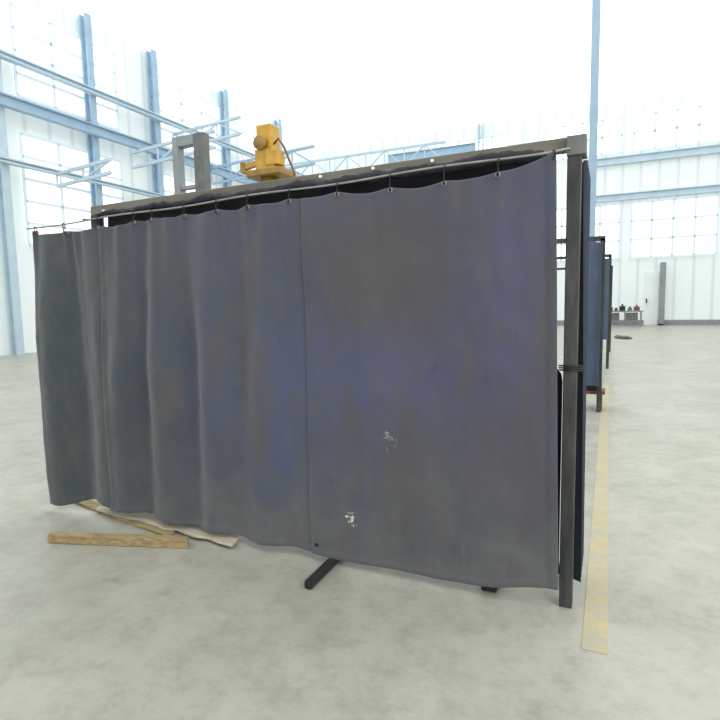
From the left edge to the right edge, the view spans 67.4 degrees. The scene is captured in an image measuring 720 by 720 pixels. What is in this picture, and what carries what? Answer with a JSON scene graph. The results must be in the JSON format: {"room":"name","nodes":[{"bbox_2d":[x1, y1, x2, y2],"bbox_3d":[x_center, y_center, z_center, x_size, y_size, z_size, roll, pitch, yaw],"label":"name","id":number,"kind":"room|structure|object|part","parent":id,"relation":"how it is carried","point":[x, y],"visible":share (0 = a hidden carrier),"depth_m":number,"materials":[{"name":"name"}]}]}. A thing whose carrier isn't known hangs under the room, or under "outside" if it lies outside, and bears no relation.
{"room":"metal workshop","nodes":[
{"label":"metal workshop","id":0,"kind":"room"},
{"bbox_2d":[0,0,326,355],"bbox_3d":[-12.578,-8.171,25.808,0.400,15.000,47.600,2,6,25],"label":"wall","id":1,"kind":"structure","parent":0,"point":[131,72],"depth_m":25.97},
{"bbox_2d":[8,2,119,130],"bbox_3d":[-12.958,-12.759,24.037,0.160,3.620,5.120,2,6,25],"label":"window","id":2,"kind":"structure","parent":1,"relation":"in","point":[35,39],"depth_m":23.41,"materials":[{"name":"glass"}]},
{"bbox_2d":[18,132,123,246],"bbox_3d":[-12.853,-7.288,24.593,0.160,4.620,5.120,2,6,25],"label":"window","id":3,"kind":"structure","parent":1,"relation":"in","point":[45,204],"depth_m":23.60,"materials":[{"name":"glass"}]},
{"bbox_2d":[163,173,215,194],"bbox_3d":[-9.595,-8.067,31.637,0.160,4.620,5.120,2,6,25],"label":"window","id":4,"kind":"structure","parent":1,"relation":"in","point":[168,180],"depth_m":29.69,"materials":[{"name":"glass"}]},
{"bbox_2d":[158,76,222,164],"bbox_3d":[-9.700,-13.537,31.081,0.160,3.620,5.120,2,6,25],"label":"window","id":5,"kind":"structure","parent":1,"relation":"in","point":[177,103],"depth_m":30.60,"materials":[{"name":"glass"}]},
{"bbox_2d":[240,117,283,169],"bbox_3d":[-6.693,-14.256,37.584,0.160,3.620,5.120,2,6,25],"label":"window","id":6,"kind":"structure","parent":1,"relation":"in","point":[247,128],"depth_m":35.83,"materials":[{"name":"glass"}]},
{"bbox_2d":[0,325,719,719],"bbox_3d":[4.282,-0.152,18.897,40.000,0.200,47.600,2,6,25],"label":"floor","id":7,"kind":"structure","parent":0,"point":[208,629],"depth_m":3.06,"materials":[{"name":"concrete"}]},
{"bbox_2d":[0,59,24,354],"bbox_3d":[-14.083,-7.678,21.243,0.440,15.025,0.300,2,6,25],"label":"steel column","id":8,"kind":"structure","parent":7,"relation":"on","point":[7,229],"depth_m":21.50,"materials":[{"name":"metal"}]},
{"bbox_2d":[0,156,166,196],"bbox_3d":[-9.591,-8.767,30.118,0.300,0.200,34.000,2,6,25],"label":"girder","id":9,"kind":"object","parent":8,"relation":"attached to","point":[5,160],"visible":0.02,"depth_m":23.66,"materials":[{"name":"blue metal"}]},
{"bbox_2d":[55,158,112,187],"bbox_3d":[-11.391,-7.678,22.213,3.242,0.820,0.120,2,6,25],"label":"roof truss","id":10,"kind":"object","parent":9,"relation":"attached to","point":[103,162],"visible":1,"depth_m":22.13,"materials":[{"name":"blue metal"}]},
{"bbox_2d":[0,91,258,183],"bbox_3d":[-9.635,-11.055,29.886,0.300,0.460,34.000,2,6,25],"label":"girder","id":11,"kind":"object","parent":8,"relation":"attached to","point":[8,101],"visible":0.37,"depth_m":24.20,"materials":[{"name":"blue metal"}]},
{"bbox_2d":[130,129,215,169],"bbox_3d":[-8.800,-9.791,25.210,5.142,1.120,0.120,2,6,25],"label":"roof truss","id":12,"kind":"object","parent":11,"relation":"attached to","point":[162,159],"visible":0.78,"depth_m":25.55,"materials":[{"name":"blue metal"}]},
{"bbox_2d":[172,116,241,142],"bbox_3d":[-7.985,-11.694,27.945,4.446,1.120,0.120,2,6,25],"label":"roof truss","id":13,"kind":"object","parent":11,"relation":"on","point":[213,124],"visible":0.6,"depth_m":27.61,"materials":[{"name":"blue metal"}]},
{"bbox_2d":[211,145,314,184],"bbox_3d":[-5.574,-10.867,30.243,6.948,1.320,0.120,2,6,25],"label":"roof truss","id":14,"kind":"object","parent":11,"relation":"attached to","point":[291,151],"visible":0.62,"depth_m":30.63,"materials":[{"name":"blue metal"}]},
{"bbox_2d":[0,49,304,176],"bbox_3d":[-9.668,-12.746,29.714,0.300,0.240,34.000,2,6,25],"label":"girder","id":15,"kind":"object","parent":8,"relation":"attached to","point":[6,56],"visible":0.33,"depth_m":24.87,"materials":[{"name":"blue metal"}]},
{"bbox_2d":[285,141,445,176],"bbox_3d":[-0.222,-12.841,35.301,11.952,1.220,0.120,2,6,25],"label":"roof truss","id":16,"kind":"object","parent":15,"relation":"attached to","point":[438,142],"visible":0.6,"depth_m":34.82,"materials":[{"name":"blue metal"}]},
{"bbox_2d":[78,12,104,225],"bbox_3d":[-12.287,-8.107,25.127,0.440,15.025,0.300,2,6,25],"label":"steel column","id":17,"kind":"structure","parent":7,"relation":"on","point":[85,28],"depth_m":24.65,"materials":[{"name":"blue metal"}]},
{"bbox_2d":[48,532,188,548],"bbox_3d":[-1.808,1.341,4.030,1.131,0.062,0.080,0,6,7],"label":"plank","id":18,"kind":"object","parent":7,"relation":"on","point":[81,538],"visible":1,"depth_m":4.00,"materials":[{"name":"brown wood"}]},
{"bbox_2d":[76,500,175,534],"bbox_3d":[-2.020,1.313,4.560,1.441,0.020,0.110,3,7,35],"label":"plank","id":19,"kind":"object","parent":7,"relation":"on","point":[90,504],"visible":0.48,"depth_m":4.38,"materials":[{"name":"brown wood"}]},
{"bbox_2d":[96,505,239,546],"bbox_3d":[-1.586,1.305,4.337,1.611,0.018,0.186,2,7,29],"label":"plank","id":20,"kind":"object","parent":19,"relation":"on","point":[225,539],"visible":0.65,"depth_m":4.20,"materials":[{"name":"brown wood"}]},
{"bbox_2d":[145,49,163,193],"bbox_3d":[-10.659,-8.497,28.649,0.440,15.025,0.300,2,6,25],"label":"steel column","id":21,"kind":"structure","parent":7,"relation":"on","point":[151,58],"depth_m":28.13,"materials":[{"name":"blue metal"}]},
{"bbox_2d":[172,132,210,193],"bbox_3d":[-2.316,-1.059,7.692,0.560,4.120,0.130,2,6,25],"label":"frame","id":22,"kind":"object","parent":7,"relation":"on","point":[199,141],"visible":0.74,"depth_m":7.43,"materials":[{"name":"grey paint"}]},
{"bbox_3d":[-2.525,-1.064,7.788,0.100,4.120,0.130,2,6,25],"label":"post","id":23,"kind":"part","parent":22,"relation":"part of","materials":[{"name":"grey metal"}]},
{"bbox_3d":[-2.143,-1.054,7.612,0.180,4.120,0.130,2,6,25],"label":"post","id":24,"kind":"part","parent":22,"relation":"part of","materials":[{"name":"grey metal"}]},
{"bbox_2d":[219,89,231,186],"bbox_3d":[-8.237,-9.075,33.887,0.440,15.025,0.300,2,6,25],"label":"steel column","id":25,"kind":"structure","parent":7,"relation":"on","point":[223,98],"depth_m":33.30,"materials":[{"name":"blue metal"}]},
{"bbox_2d":[240,123,295,181],"bbox_3d":[-1.147,-0.985,7.143,0.845,4.040,0.400,2,6,25],"label":"machine","id":26,"kind":"object","parent":7,"relation":"on","point":[269,163],"visible":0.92,"depth_m":6.83,"materials":[{"name":"paint"}]},
{"bbox_3d":[-1.529,-2.537,7.148,0.070,0.140,0.100,2,6,25],"label":"arm","id":27,"kind":"part","parent":26,"relation":"part of","materials":[{"name":"paint"}]},
{"bbox_3d":[-1.380,-2.562,7.076,0.308,0.108,0.070,2,6,25],"label":"jib arm","id":28,"kind":"part","parent":26,"relation":"part of","materials":[{"name":"yellow paint"}]},
{"bbox_3d":[-1.149,-2.397,6.988,0.520,0.080,0.400,2,6,25],"label":"plate","id":29,"kind":"part","parent":26,"relation":"part of","materials":[{"name":"paint"}]},
{"bbox_2d":[274,119,281,150],"bbox_3d":[-5.731,-9.674,39.306,0.440,15.025,0.300,2,6,25],"label":"steel column","id":30,"kind":"structure","parent":7,"relation":"on","point":[278,124],"depth_m":38.53,"materials":[{"name":"blue metal"}]},
{"bbox_2d":[27,134,587,608],"bbox_3d":[-0.776,0.061,3.854,4.376,2.610,0.841,2,6,25],"label":"frame","id":31,"kind":"object","parent":7,"relation":"on","point":[575,147],"visible":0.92,"depth_m":3.00,"materials":[{"name":"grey metal"}]},
{"bbox_2d":[32,227,110,508],"bbox_3d":[-2.374,0.099,4.519,0.841,2.372,0.144,2,6,25],"label":"curtain","id":32,"kind":"object","parent":31,"relation":"hanging from","point":[67,267],"visible":1,"depth_m":4.55,"materials":[{"name":"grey fabric"}]},
{"bbox_3d":[-2.127,0.067,4.540,0.070,2.510,0.070,2,6,25],"label":"post","id":33,"kind":"part","parent":31,"relation":"part of","materials":[{"name":"metal"}]},
{"bbox_3d":[-0.848,-1.108,3.711,4.306,0.107,0.088,2,6,25],"label":"curtain rod","id":34,"kind":"part","parent":31,"relation":"part of","materials":[{"name":"metal"}]},
{"bbox_2d":[108,164,525,226],"bbox_3d":[-0.555,-1.108,3.771,3.309,0.105,0.055,2,6,25],"label":"curtain","id":35,"kind":"object","parent":31,"relation":"hanging from","point":[415,182],"depth_m":3.66,"materials":[{"name":"fabric"}]},
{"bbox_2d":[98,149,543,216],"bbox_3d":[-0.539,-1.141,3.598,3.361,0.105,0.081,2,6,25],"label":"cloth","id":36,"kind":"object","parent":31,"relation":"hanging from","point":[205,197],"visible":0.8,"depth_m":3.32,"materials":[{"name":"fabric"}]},
{"bbox_2d":[301,152,557,589],"bbox_3d":[0.367,0.128,3.240,1.590,2.453,0.043,2,6,25],"label":"curtain","id":37,"kind":"object","parent":31,"relation":"hanging from","point":[431,311],"visible":1,"depth_m":3.20,"materials":[{"name":"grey fabric"}]},
{"bbox_2d":[443,164,444,185],"bbox_3d":[0.478,-1.046,3.063,0.015,0.128,0.046,0,6,13],"label":"curtain ring","id":38,"kind":"object","parent":31,"relation":"hanging from","point":[444,164],"visible":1,"depth_m":3.05,"materials":[{"name":"metal"}]},
{"bbox_2d":[496,157,499,176],"bbox_3d":[0.750,-1.045,2.937,0.015,0.113,0.047,0,6,13],"label":"curtain ring","id":39,"kind":"object","parent":31,"relation":"hanging from","point":[497,162],"visible":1,"depth_m":2.92,"materials":[{"name":"metal"}]},
{"bbox_2d":[557,369,562,570],"bbox_3d":[1.166,0.648,3.170,0.028,1.199,0.055,2,6,25],"label":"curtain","id":40,"kind":"object","parent":31,"relation":"hanging from","point":[559,376],"depth_m":3.15,"materials":[{"name":"fabric"}]},
{"bbox_3d":[1.165,0.156,2.994,0.070,2.520,0.090,2,6,25],"label":"post","id":41,"kind":"part","parent":31,"relation":"part of","materials":[{"name":"metal"}]},
{"bbox_3d":[1.154,-1.128,2.869,0.098,0.100,0.130,2,6,25],"label":"cap plate","id":42,"kind":"part","parent":31,"relation":"part of","materials":[{"name":"grey metal"}]},
{"bbox_2d":[573,160,590,581],"bbox_3d":[1.346,0.084,3.273,0.058,2.400,0.500,2,6,25],"label":"curtain","id":43,"kind":"object","parent":31,"relation":"hanging from","point":[586,180],"visible":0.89,"depth_m":3.10,"materials":[{"name":"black fabric"}]},
{"bbox_2d":[477,122,483,149],"bbox_3d":[9.116,-10.111,40.807,0.440,15.025,0.300,2,6,25],"label":"steel column","id":44,"kind":"structure","parent":7,"relation":"on","point":[479,126],"depth_m":40.03,"materials":[{"name":"blue metal"}]},
{"bbox_2d":[557,236,605,411],"bbox_3d":[1.932,-0.585,9.179,4.020,2.715,0.070,2,6,25],"label":"frame","id":45,"kind":"object","parent":7,"relation":"on","point":[602,239],"visible":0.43,"depth_m":8.32,"materials":[{"name":"metal"}]},
{"bbox_2d":[586,241,601,386],"bbox_3d":[3.484,-0.702,8.332,0.420,2.220,0.070,2,6,25],"label":"curtain","id":46,"kind":"object","parent":45,"relation":"hanging from","point":[595,248],"visible":0.36,"depth_m":8.29,"materials":[{"name":"blue fabric"}]},
{"bbox_3d":[3.726,-0.518,8.357,0.070,2.680,0.070,2,6,25],"label":"post","id":47,"kind":"part","parent":45,"relation":"part of","materials":[{"name":"metal"}]},
{"bbox_2d":[557,254,611,368],"bbox_3d":[4.527,-1.271,14.547,4.020,2.895,0.070,2,6,25],"label":"frame","id":48,"kind":"object","parent":7,"relation":"on","point":[606,255],"visible":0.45,"depth_m":13.72,"materials":[{"name":"metal"}]},
{"bbox_2d":[603,258,609,339],"bbox_3d":[5.994,-1.554,13.721,0.600,2.070,0.070,2,6,25],"label":"curtain","id":49,"kind":"object","parent":48,"relation":"hanging from","point":[607,261],"visible":0.14,"depth_m":13.60,"materials":[{"name":"blue fabric"}]},
{"bbox_3d":[6.321,-1.204,13.725,0.070,2.860,0.070,2,6,25],"label":"post","id":50,"kind":"part","parent":48,"relation":"part of","materials":[{"name":"metal"}]},
{"bbox_2d":[557,266,612,351],"bbox_3d":[6.660,-1.768,19.042,4.020,2.895,0.070,2,6,25],"label":"frame","id":51,"kind":"object","parent":7,"relation":"on","point":[612,266],"visible":0.31,"depth_m":18.20,"materials":[{"name":"metal"}]},
{"bbox_3d":[8.455,-1.702,18.219,0.070,2.860,0.070,2,6,25],"label":"post","id":52,"kind":"part","parent":51,"relation":"part of","materials":[{"name":"metal"}]},
{"bbox_2d":[589,0,600,236],"bbox_3d":[8.870,-8.049,20.554,0.280,15.000,0.360,2,6,25],"label":"steel column","id":53,"kind":"structure","parent":7,"relation":"on","point":[596,4],"depth_m":20.25,"materials":[{"name":"blue metal"}]},
{"bbox_2d":[582,382,608,654],"bbox_3d":[3.214,0.963,7.113,0.120,0.003,9.800,2,6,25],"label":"floor marking","id":54,"kind":"object","parent":7,"relation":"on","point":[595,626],"depth_m":3.73,"materials":[{"name":"yellow paint"}]},
{"bbox_2d":[586,386,604,410],"bbox_3d":[3.704,0.584,8.793,0.520,0.400,0.380,2,6,25],"label":"stand","id":55,"kind":"object","parent":7,"relation":"on","point":[589,389],"visible":0.33,"depth_m":8.59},
{"bbox_2d":[586,386,596,390],"bbox_3d":[3.723,0.434,8.729,0.340,0.090,0.250,2,6,25],"label":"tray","id":56,"kind":"object","parent":55,"relation":"on","point":[588,388],"depth_m":8.61,"materials":[{"name":"metal"}]},
{"bbox_2d":[611,310,642,326],"bbox_3d":[17.575,-2.757,35.937,2.200,1.030,0.800,2,6,25],"label":"workbench","id":57,"kind":"object","parent":7,"relation":"on","point":[615,316],"visible":0.7,"depth_m":35.56,"materials":[{"name":"grey metal"}]},
{"bbox_3d":[17.034,-2.904,36.154,0.570,0.500,0.530,2,6,25],"label":"drawer","id":58,"kind":"part","parent":57,"relation":"part of","materials":[{"name":"grey metal"}]},
{"bbox_2d":[619,304,624,310],"bbox_3d":[17.447,-3.496,35.914,0.350,0.450,0.400,2,6,25],"label":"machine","id":59,"kind":"object","parent":57,"relation":"on","point":[621,308],"visible":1,"depth_m":35.76,"materials":[{"name":"metal"}]},
{"bbox_3d":[17.975,-2.878,35.722,0.700,0.500,0.530,2,6,25],"label":"drawer","id":60,"kind":"part","parent":57,"relation":"part of","materials":[{"name":"grey metal"}]},
{"bbox_2d":[658,262,665,324],"bbox_3d":[20.267,-4.431,36.223,0.330,4.200,0.500,2,6,25],"label":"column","id":61,"kind":"structure","parent":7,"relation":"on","point":[662,284],"depth_m":36.01,"materials":[{"name":"grey metal"}]},
{"bbox_2d":[49,0,719,148],"bbox_3d":[4.627,-15.254,17.069,38.600,0.200,47.600,2,6,25],"label":"ceiling","id":62,"kind":"structure","parent":0,"point":[335,73],"depth_m":28.73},
{"bbox_2d":[326,88,719,319],"bbox_3d":[14.726,-10.024,38.887,38.200,15.000,0.400,2,6,25],"label":"wall","id":63,"kind":"structure","parent":0,"point":[692,290],"depth_m":36.66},
{"bbox_2d":[388,142,474,162],"bbox_3d":[5.463,-16.003,42.089,7.000,0.810,0.300,2,6,25],"label":"girder","id":64,"kind":"object","parent":63,"relation":"attached to","point":[447,150],"visible":0.52,"depth_m":41.90,"materials":[{"name":"blue metal"}]},
{"bbox_2d":[442,133,509,150],"bbox_3d":[8.693,-15.477,40.764,5.140,2.440,0.160,2,6,25],"label":"window","id":65,"kind":"structure","parent":63,"relation":"in","point":[500,140],"depth_m":40.22,"materials":[{"name":"glass"}]},
{"bbox_2d":[544,116,623,161],"bbox_3d":[15.507,-15.290,37.634,5.140,2.440,0.160,2,6,25],"label":"window","id":66,"kind":"structure","parent":63,"relation":"in","point":[610,135],"depth_m":37.09,"materials":[{"name":"glass"}]},
{"bbox_2d":[557,203,620,262],"bbox_3d":[15.629,-8.924,38.281,5.140,3.840,0.160,2,6,25],"label":"window","id":67,"kind":"structure","parent":63,"relation":"in","point":[608,216],"depth_m":37.54,"materials":[{"name":"glass"}]},
{"bbox_2d":[557,320,719,324],"bbox_3d":[14.756,-2.712,39.388,38.200,0.350,0.070,2,6,25],"label":"baseboard","id":68,"kind":"structure","parent":63,"relation":"attached to","point":[559,322],"depth_m":36.34,"materials":[{"name":"grey paint"}]},
{"bbox_2d":[582,144,719,166],"bbox_3d":[23.218,-13.427,34.164,17.000,0.510,0.300,2,6,25],"label":"girder","id":69,"kind":"object","parent":63,"relation":"attached to","point":[709,149],"visible":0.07,"depth_m":35.68,"materials":[{"name":"blue metal"}]},
{"bbox_2d":[643,272,658,324],"bbox_3d":[19.855,-4.180,36.801,0.850,3.600,0.250,2,6,25],"label":"door","id":70,"kind":"structure","parent":63,"relation":"in","point":[651,292],"depth_m":36.78,"materials":[{"name":"white paint"}]},
{"bbox_2d":[596,184,719,202],"bbox_3d":[23.265,-10.990,34.411,17.000,0.460,0.300,2,6,25],"label":"girder","id":71,"kind":"object","parent":63,"relation":"attached to","point":[714,188],"visible":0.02,"depth_m":35.89,"materials":[{"name":"metal"}]},
{"bbox_2d":[629,194,719,258],"bbox_3d":[20.807,-8.782,35.903,5.140,3.840,0.160,2,6,25],"label":"window","id":72,"kind":"structure","parent":63,"relation":"in","point":[683,226],"depth_m":35.82,"materials":[{"name":"glass"},{"name":"painted metal"}]},
{"bbox_2d":[632,102,719,151],"bbox_3d":[20.684,-15.148,35.256,5.140,2.440,0.160,2,6,25],"label":"window","id":73,"kind":"structure","parent":63,"relation":"in","point":[698,124],"depth_m":35.22,"materials":[{"name":"glass"},{"name":"painted metal"}]},
{"bbox_3d":[-1.261,-1.061,3.865,0.023,0.095,0.043,2,6,25],"label":"curtain ring","id":74,"kind":"object","parent":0,"visible":0},
{"bbox_2d":[96,199,310,551],"bbox_3d":[-1.179,0.116,3.962,1.902,2.373,0.135,1,6,22],"label":"curtain","id":75,"kind":"object","parent":74,"relation":"hanging from","point":[204,353],"visible":1,"depth_m":3.91,"materials":[{"name":"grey fabric"}]}
]}

